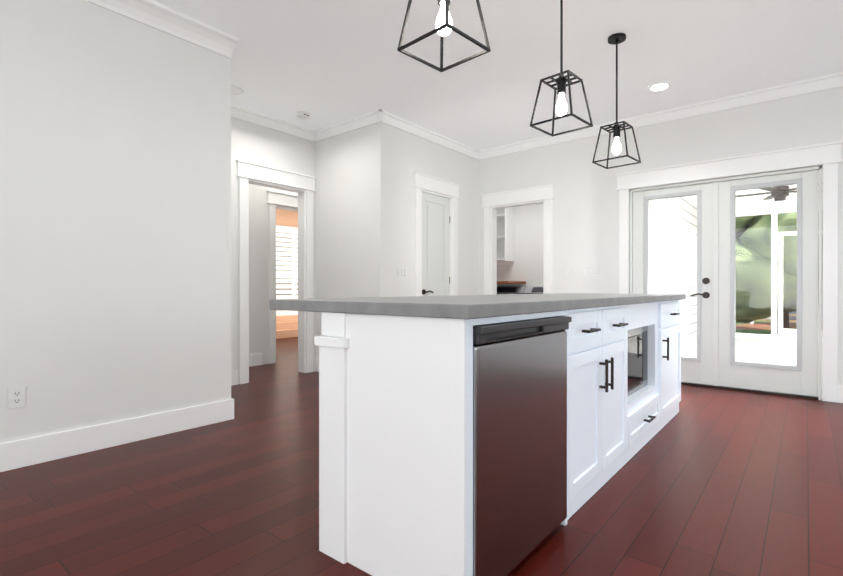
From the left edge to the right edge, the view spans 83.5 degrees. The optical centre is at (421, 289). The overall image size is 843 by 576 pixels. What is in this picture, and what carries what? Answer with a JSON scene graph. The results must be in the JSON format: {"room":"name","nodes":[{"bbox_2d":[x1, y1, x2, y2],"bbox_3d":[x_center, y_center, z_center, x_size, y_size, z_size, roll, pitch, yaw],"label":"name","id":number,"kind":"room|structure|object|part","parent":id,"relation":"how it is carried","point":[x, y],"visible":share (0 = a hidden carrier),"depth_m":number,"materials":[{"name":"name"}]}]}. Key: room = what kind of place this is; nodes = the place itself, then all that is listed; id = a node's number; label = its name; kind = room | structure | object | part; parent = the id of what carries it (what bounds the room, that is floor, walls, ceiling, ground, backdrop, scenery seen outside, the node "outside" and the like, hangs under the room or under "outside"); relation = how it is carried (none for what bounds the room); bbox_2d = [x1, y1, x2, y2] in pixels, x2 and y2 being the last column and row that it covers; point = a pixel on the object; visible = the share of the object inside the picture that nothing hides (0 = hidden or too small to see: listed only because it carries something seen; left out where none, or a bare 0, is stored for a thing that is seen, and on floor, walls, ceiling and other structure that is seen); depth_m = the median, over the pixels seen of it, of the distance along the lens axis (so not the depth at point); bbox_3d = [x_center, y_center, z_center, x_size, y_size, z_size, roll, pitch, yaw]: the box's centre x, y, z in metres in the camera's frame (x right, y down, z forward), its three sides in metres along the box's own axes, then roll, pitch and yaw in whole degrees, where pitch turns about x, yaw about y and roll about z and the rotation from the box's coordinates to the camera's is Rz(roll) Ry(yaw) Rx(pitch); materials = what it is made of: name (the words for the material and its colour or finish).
{"room":"kitchen","nodes":[
{"label":"kitchen","id":0,"kind":"room"},
{"bbox_2d":[0,0,230,442],"bbox_3d":[-2.996,-0.431,1.661,0.120,2.800,4.860,0,0,39],"label":"wall","id":1,"kind":"structure","parent":0,"point":[115,216],"depth_m":2.89,"materials":[{"name":"white paint"}]},
{"bbox_2d":[8,385,25,408],"bbox_3d":[-2.187,0.582,2.552,0.008,0.116,0.072,0,0,39],"label":"outlet","id":2,"kind":"object","parent":1,"relation":"attached to","point":[16,396],"visible":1,"depth_m":2.55,"materials":[{"name":"white plastic"}]},
{"bbox_2d":[0,398,233,471],"bbox_3d":[-2.930,0.894,1.639,0.019,0.150,4.846,0,0,39],"label":"baseboard","id":3,"kind":"structure","parent":1,"relation":"attached to","point":[21,453],"depth_m":2.87,"materials":[{"name":"white paint"}]},
{"bbox_2d":[85,0,237,58],"bbox_3d":[-2.894,-1.768,1.615,0.092,0.125,4.802,0,0,39],"label":"crown molding","id":4,"kind":"structure","parent":1,"relation":"attached to","point":[160,17],"depth_m":3.14,"materials":[{"name":"white paint"}]},
{"bbox_2d":[231,117,314,383],"bbox_3d":[-1.821,-0.438,4.922,0.120,2.800,1.680,0,0,39],"label":"wall","id":5,"kind":"structure","parent":0,"point":[255,143],"depth_m":4.91,"materials":[{"name":"white paint"}]},
{"bbox_2d":[231,370,237,385],"bbox_3d":[-2.068,0.888,4.514,0.016,0.150,0.670,0,0,39],"label":"baseboard","id":6,"kind":"structure","parent":5,"relation":"attached to","point":[234,373],"depth_m":4.74,"materials":[{"name":"white paint"}]},
{"bbox_2d":[231,104,312,140],"bbox_3d":[-1.761,-1.780,4.870,0.034,0.115,1.680,0,0,39],"label":"crown molding","id":7,"kind":"structure","parent":5,"relation":"attached to","point":[240,113],"depth_m":5.04,"materials":[{"name":"white paint"}]},
{"bbox_2d":[236,159,315,383],"bbox_3d":[-1.596,-0.172,5.170,0.158,2.266,0.982,0,0,39],"label":"door frame","id":8,"kind":"structure","parent":5,"relation":"attached to","point":[248,173],"depth_m":5.42,"materials":[{"name":"white paint"}]},
{"bbox_2d":[249,184,297,364],"bbox_3d":[-1.236,-0.443,7.064,0.120,2.800,5.980,0,0,39],"label":"wall","id":9,"kind":"structure","parent":0,"point":[258,273],"depth_m":5.97,"materials":[{"name":"white paint"}]},
{"bbox_2d":[249,353,261,366],"bbox_3d":[-2.510,0.886,5.396,0.016,0.150,1.540,0,0,39],"label":"baseboard","id":10,"kind":"structure","parent":9,"relation":"attached to","point":[254,359],"depth_m":5.91,"materials":[{"name":"white paint"}]},
{"bbox_2d":[276,209,297,227],"bbox_3d":[-3.275,-0.447,9.152,0.120,2.800,5.320,0,0,39],"label":"wall","id":11,"kind":"structure","parent":0,"point":[287,218],"depth_m":9.68,"materials":[{"name":"paint"}]},
{"bbox_2d":[276,225,297,315],"bbox_3d":[-2.667,-0.358,9.806,0.145,1.840,1.120,0,0,39],"label":"window shutters","id":12,"kind":"object","parent":11,"relation":"attached to","point":[286,262],"visible":0.42,"depth_m":9.67,"materials":[{"name":"white paint"}]},
{"bbox_2d":[276,315,297,338],"bbox_3d":[-2.494,0.742,9.732,0.360,0.420,2.000,0,0,39],"label":"wall","id":13,"kind":"structure","parent":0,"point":[286,326],"depth_m":9.40,"materials":[{"name":"paint"}]},
{"bbox_2d":[315,122,388,358],"bbox_3d":[-0.841,-0.439,5.285,1.180,2.800,0.120,0,0,39],"label":"wall","id":14,"kind":"structure","parent":0,"point":[352,215],"depth_m":5.13,"materials":[{"name":"white paint"}]},
{"bbox_2d":[314,358,318,371],"bbox_3d":[-0.832,0.887,5.192,1.076,0.150,0.016,0,0,39],"label":"baseboard","id":15,"kind":"structure","parent":14,"relation":"attached to","point":[316,361],"depth_m":5.50,"materials":[{"name":"white paint"}]},
{"bbox_2d":[313,110,376,141],"bbox_3d":[-0.824,-1.781,5.168,0.990,0.115,0.034,0,0,39],"label":"crown molding","id":16,"kind":"structure","parent":14,"relation":"attached to","point":[370,118],"depth_m":5.16,"materials":[{"name":"white paint"}]},
{"bbox_2d":[0,337,842,575],"bbox_3d":[-0.477,1.016,3.313,11.840,0.100,10.840,0,0,39],"label":"floor","id":17,"kind":"structure","parent":0,"point":[706,481],"depth_m":2.15,"materials":[{"name":"brown wood"}]},
{"bbox_2d":[309,297,685,575],"bbox_3d":[0.839,0.524,2.718,0.688,0.886,3.068,0,0,39],"label":"kitchen island","id":18,"kind":"object","parent":17,"relation":"on","point":[395,436],"depth_m":1.62,"materials":[{"name":"paint"}]},
{"bbox_2d":[269,293,684,312],"bbox_3d":[0.729,0.060,2.830,0.978,0.042,3.092,0,0,39],"label":"island countertop","id":19,"kind":"structure","parent":18,"relation":"on","point":[459,303],"depth_m":1.76,"materials":[{"name":"grey stone"}]},
{"bbox_2d":[628,326,647,395],"bbox_3d":[1.167,0.441,3.071,0.433,0.405,0.611,0,0,39],"label":"microwave","id":20,"kind":"object","parent":18,"relation":"in","point":[637,359],"visible":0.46,"depth_m":2.97,"materials":[{"name":"black glass"}]},
{"bbox_2d":[497,286,525,294],"bbox_3d":[1.373,0.450,8.181,0.685,1.010,0.685,0,0,39],"label":"dryer","id":21,"kind":"object","parent":17,"relation":"on","point":[502,290],"visible":0.21,"depth_m":8.24,"materials":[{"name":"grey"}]},
{"bbox_2d":[473,316,571,575],"bbox_3d":[0.169,0.535,1.827,0.578,0.868,0.682,0,0,39],"label":"dishwasher","id":22,"kind":"object","parent":17,"relation":"on","point":[519,441],"visible":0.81,"depth_m":1.58,"materials":[{"name":"grey metal"}]},
{"bbox_3d":[0.324,0.132,1.699,0.176,0.062,0.682,0,0,39],"label":"trim","id":23,"kind":"part","parent":22,"relation":"part of","materials":[{"name":"grey plastic"}]},
{"bbox_2d":[514,286,542,293],"bbox_3d":[1.916,0.451,7.738,0.685,1.010,0.685,0,0,39],"label":"washer","id":24,"kind":"object","parent":17,"relation":"on","point":[533,290],"visible":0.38,"depth_m":7.96,"materials":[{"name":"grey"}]},
{"bbox_2d":[389,126,477,296],"bbox_3d":[0.157,-0.440,5.670,0.120,2.800,1.740,0,0,39],"label":"wall","id":25,"kind":"structure","parent":0,"point":[409,154],"depth_m":5.30,"materials":[{"name":"white paint"}]},
{"bbox_2d":[397,267,407,277],"bbox_3d":[-0.206,-0.178,5.122,0.008,0.116,0.164,0,0,39],"label":"light switch","id":26,"kind":"object","parent":25,"relation":"attached to","point":[402,272],"visible":1,"depth_m":5.12,"materials":[{"name":"white plastic"}]},
{"bbox_2d":[377,109,480,159],"bbox_3d":[0.149,-1.782,5.536,0.034,0.115,1.834,0,0,39],"label":"crown molding","id":27,"kind":"structure","parent":25,"relation":"attached to","point":[385,117],"depth_m":5.40,"materials":[{"name":"white paint"}]},
{"bbox_2d":[422,192,448,295],"bbox_3d":[0.150,-0.085,5.638,0.040,2.067,0.578,0,0,39],"label":"closet door","id":28,"kind":"structure","parent":25,"relation":"in","point":[435,244],"depth_m":5.63,"materials":[{"name":"paint"}]},
{"bbox_2d":[422,216,449,294],"bbox_3d":[0.198,-0.082,5.625,0.055,1.645,0.554,0,0,39],"label":"door hardware","id":29,"kind":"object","parent":28,"relation":"attached to","point":[424,291],"depth_m":5.46,"materials":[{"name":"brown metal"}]},
{"bbox_2d":[413,172,460,295],"bbox_3d":[0.169,-0.173,5.624,0.116,2.266,0.872,0,0,39],"label":"door frame","id":30,"kind":"structure","parent":25,"relation":"attached to","point":[424,183],"depth_m":5.61,"materials":[{"name":"white paint"}]},
{"bbox_2d":[153,0,842,149],"bbox_3d":[-0.477,-1.884,3.307,11.840,0.100,10.840,0,0,39],"label":"ceiling","id":31,"kind":"structure","parent":0,"point":[325,63],"depth_m":3.72,"materials":[{"name":"paint"}]},
{"bbox_2d":[231,85,243,94],"bbox_3d":[-1.740,-1.832,4.337,0.200,0.010,0.200,0,0,39],"label":"ceiling vent","id":32,"kind":"object","parent":31,"relation":"in","point":[236,90],"visible":0.52,"depth_m":4.34,"materials":[{"name":"white plastic"}]},
{"bbox_2d":[296,111,309,118],"bbox_3d":[-1.240,-1.818,4.936,0.140,0.040,0.140,0,0,39],"label":"smoke detector","id":33,"kind":"object","parent":31,"relation":"attached to","point":[302,114],"visible":1,"depth_m":4.89,"materials":[{"name":"white plastic"}]},
{"bbox_2d":[397,0,490,71],"bbox_3d":[0.087,-1.374,1.816,0.255,0.914,0.255,0,0,44],"label":"pendant light","id":34,"kind":"object","parent":31,"relation":"hanging from","point":[444,27],"visible":1,"depth_m":1.81,"materials":[{"name":"black metal"}]},
{"bbox_3d":[0.087,-1.039,1.817,0.065,0.124,0.065,0,0,39],"label":"bulb","id":35,"kind":"part","parent":34,"relation":"part of","materials":[{"name":"white glass"}]},
{"bbox_2d":[530,0,592,136],"bbox_3d":[0.790,-1.376,2.662,0.255,0.914,0.255,0,0,44],"label":"pendant light","id":36,"kind":"object","parent":31,"relation":"hanging from","point":[561,80],"visible":1,"depth_m":2.66,"materials":[{"name":"black metal"}]},
{"bbox_3d":[0.790,-1.041,2.663,0.065,0.124,0.065,0,0,39],"label":"bulb","id":37,"kind":"part","parent":36,"relation":"part of","materials":[{"name":"white glass"}]},
{"bbox_2d":[592,33,640,168],"bbox_3d":[1.422,-1.377,3.437,0.255,0.914,0.255,0,0,44],"label":"pendant light","id":38,"kind":"object","parent":31,"relation":"hanging from","point":[616,38],"visible":1,"depth_m":3.43,"materials":[{"name":"black metal"}]},
{"bbox_3d":[1.422,-1.043,3.438,0.065,0.124,0.065,0,0,39],"label":"bulb","id":39,"kind":"part","parent":38,"relation":"part of","materials":[{"name":"white glass"}]},
{"bbox_2d":[648,81,670,91],"bbox_3d":[2.148,-1.829,4.263,0.190,0.014,0.190,0,0,39],"label":"recessed light","id":40,"kind":"object","parent":31,"relation":"in","point":[659,86],"visible":0.9,"depth_m":4.24,"materials":[{"name":"white paint"}]},
{"bbox_2d":[497,204,542,285],"bbox_3d":[1.941,-0.445,8.254,3.300,2.800,0.120,0,0,39],"label":"wall","id":41,"kind":"structure","parent":0,"point":[528,240],"depth_m":8.29,"materials":[{"name":"white paint"}]},
{"bbox_2d":[497,207,513,264],"bbox_3d":[1.232,-1.056,8.546,0.830,1.220,0.318,0,0,39],"label":"shelf","id":42,"kind":"object","parent":41,"relation":"attached to","point":[508,216],"visible":0.35,"depth_m":8.30,"materials":[{"name":"white paint"}]},
{"bbox_2d":[497,281,525,283],"bbox_3d":[1.036,-0.117,8.514,1.550,0.042,0.618,0,0,39],"label":"wood shelf","id":43,"kind":"object","parent":41,"relation":"attached to","point":[511,282],"visible":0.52,"depth_m":7.91,"materials":[{"name":"brown wood"}]},
{"bbox_2d":[525,276,533,282],"bbox_3d":[1.884,-0.175,8.216,0.164,0.116,0.008,0,0,39],"label":"light switch","id":44,"kind":"object","parent":41,"relation":"attached to","point":[529,279],"visible":0.98,"depth_m":8.21,"materials":[{"name":"white plastic"}]},
{"bbox_2d":[478,86,842,384],"bbox_3d":[2.644,-0.438,4.843,8.700,2.800,0.120,0,0,39],"label":"wall","id":45,"kind":"structure","parent":0,"point":[585,216],"depth_m":5.19,"materials":[{"name":"white paint"}]},
{"bbox_2d":[481,184,554,294],"bbox_3d":[1.237,-0.144,5.991,1.002,2.206,0.194,0,0,39],"label":"door frame","id":46,"kind":"structure","parent":45,"relation":"attached to","point":[544,195],"depth_m":5.98,"materials":[{"name":"white paint"}]},
{"bbox_2d":[566,267,571,276],"bbox_3d":[1.722,-0.204,5.510,0.072,0.116,0.008,0,0,39],"label":"light switch","id":47,"kind":"object","parent":45,"relation":"attached to","point":[568,271],"visible":1,"depth_m":5.51,"materials":[{"name":"white plastic"}]},
{"bbox_2d":[584,265,598,275],"bbox_3d":[1.923,-0.209,5.346,0.164,0.116,0.008,0,0,39],"label":"light switch","id":48,"kind":"object","parent":45,"relation":"attached to","point":[591,270],"visible":1,"depth_m":5.34,"materials":[{"name":"white plastic"}]},
{"bbox_2d":[481,72,842,158],"bbox_3d":[3.331,-1.779,4.180,6.680,0.115,0.034,0,0,39],"label":"crown molding","id":49,"kind":"structure","parent":45,"relation":"attached to","point":[834,80],"depth_m":4.69,"materials":[{"name":"white paint"}]},
{"bbox_2d":[630,166,821,399],"bbox_3d":[2.897,-0.055,4.640,1.582,2.036,0.115,0,0,39],"label":"french door","id":50,"kind":"structure","parent":45,"relation":"in","point":[714,363],"depth_m":4.54,"materials":[{"name":"paint"}]},
{"bbox_2d":[648,185,796,365],"bbox_3d":[2.864,-0.130,4.599,1.238,1.635,0.081,0,0,39],"label":"door glass","id":51,"kind":"object","parent":50,"relation":"attached to","point":[705,281],"depth_m":4.46,"materials":[{"name":"clear glass"}]},
{"bbox_3d":[2.756,-0.012,4.671,0.161,0.204,0.056,0,0,39],"label":"handle","id":52,"kind":"part","parent":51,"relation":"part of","materials":[{"name":"brown metal"}]},
{"bbox_2d":[616,141,842,402],"bbox_3d":[2.845,-0.146,4.577,1.852,2.216,0.036,0,0,39],"label":"door frame","id":53,"kind":"structure","parent":45,"relation":"attached to","point":[827,156],"depth_m":4.16,"materials":[{"name":"white paint"}]},
{"bbox_2d":[838,385,842,402],"bbox_3d":[4.747,0.891,3.043,3.100,0.150,0.016,0,0,39],"label":"baseboard","id":54,"kind":"structure","parent":45,"relation":"attached to","point":[840,387],"depth_m":4.00,"materials":[{"name":"white paint"}]},
{"bbox_2d":[649,197,696,342],"bbox_3d":[3.943,-0.364,7.719,0.120,2.920,5.980,0,0,39],"label":"wall","id":55,"kind":"structure","parent":0,"point":[658,273],"depth_m":8.26,"materials":[{"name":"paint"}]},
{"bbox_2d":[685,171,818,205],"bbox_3d":[5.983,-1.771,6.182,5.220,0.100,6.180,0,0,39],"label":"ceiling","id":56,"kind":"structure","parent":0,"point":[744,198],"depth_m":8.79,"materials":[{"name":"paint"}]},
{"bbox_2d":[737,183,818,200],"bbox_3d":[5.391,-1.408,7.171,1.235,0.630,1.292,0,0,39],"label":"fan","id":57,"kind":"object","parent":56,"relation":"hanging from","point":[782,197],"depth_m":7.08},
{"label":"outside","id":58,"kind":"structure","parent":0,"visible":0},
{"bbox_2d":[736,314,796,333],"bbox_3d":[20.623,1.159,25.076,60.000,0.120,55.000,0,0,39],"label":"ground","id":59,"kind":"structure","parent":58,"point":[762,326],"depth_m":14.23,"materials":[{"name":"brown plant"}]},
{"bbox_2d":[736,212,796,334],"bbox_3d":[8.161,-0.926,11.205,4.672,4.149,4.276,0,0,39],"label":"tree","id":60,"kind":"object","parent":59,"relation":"on","point":[746,257],"depth_m":10.34,"materials":[{"name":"green plant"}]},
{"bbox_3d":[7.375,-2.089,11.430,3.165,1.823,2.902,0,0,39],"label":"crown","id":61,"kind":"part","parent":60,"relation":"part of","materials":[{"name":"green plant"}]},
{"bbox_3d":[8.352,-1.163,9.947,2.788,1.921,2.569,0,0,39],"label":"crown","id":62,"kind":"part","parent":60,"relation":"part of","materials":[{"name":"green plant"}]},
{"bbox_2d":[750,311,796,323],"bbox_3d":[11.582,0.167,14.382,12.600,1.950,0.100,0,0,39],"label":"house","id":63,"kind":"structure","parent":59,"relation":"on","point":[790,317],"depth_m":14.52,"materials":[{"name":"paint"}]},
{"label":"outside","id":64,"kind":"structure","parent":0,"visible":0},
{"bbox_2d":[681,337,795,364],"bbox_3d":[5.888,1.044,6.136,4.900,0.110,5.980,0,0,39],"label":"floor","id":65,"kind":"structure","parent":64,"point":[778,347],"depth_m":7.60,"materials":[{"name":"concrete"}]},
{"bbox_2d":[736,198,796,340],"bbox_3d":[5.895,-0.365,6.140,4.900,2.710,6.000,0,0,39],"label":"screen frame","id":66,"kind":"object","parent":65,"relation":"on","point":[788,204],"depth_m":9.11,"materials":[{"name":"paint"}]}
]}

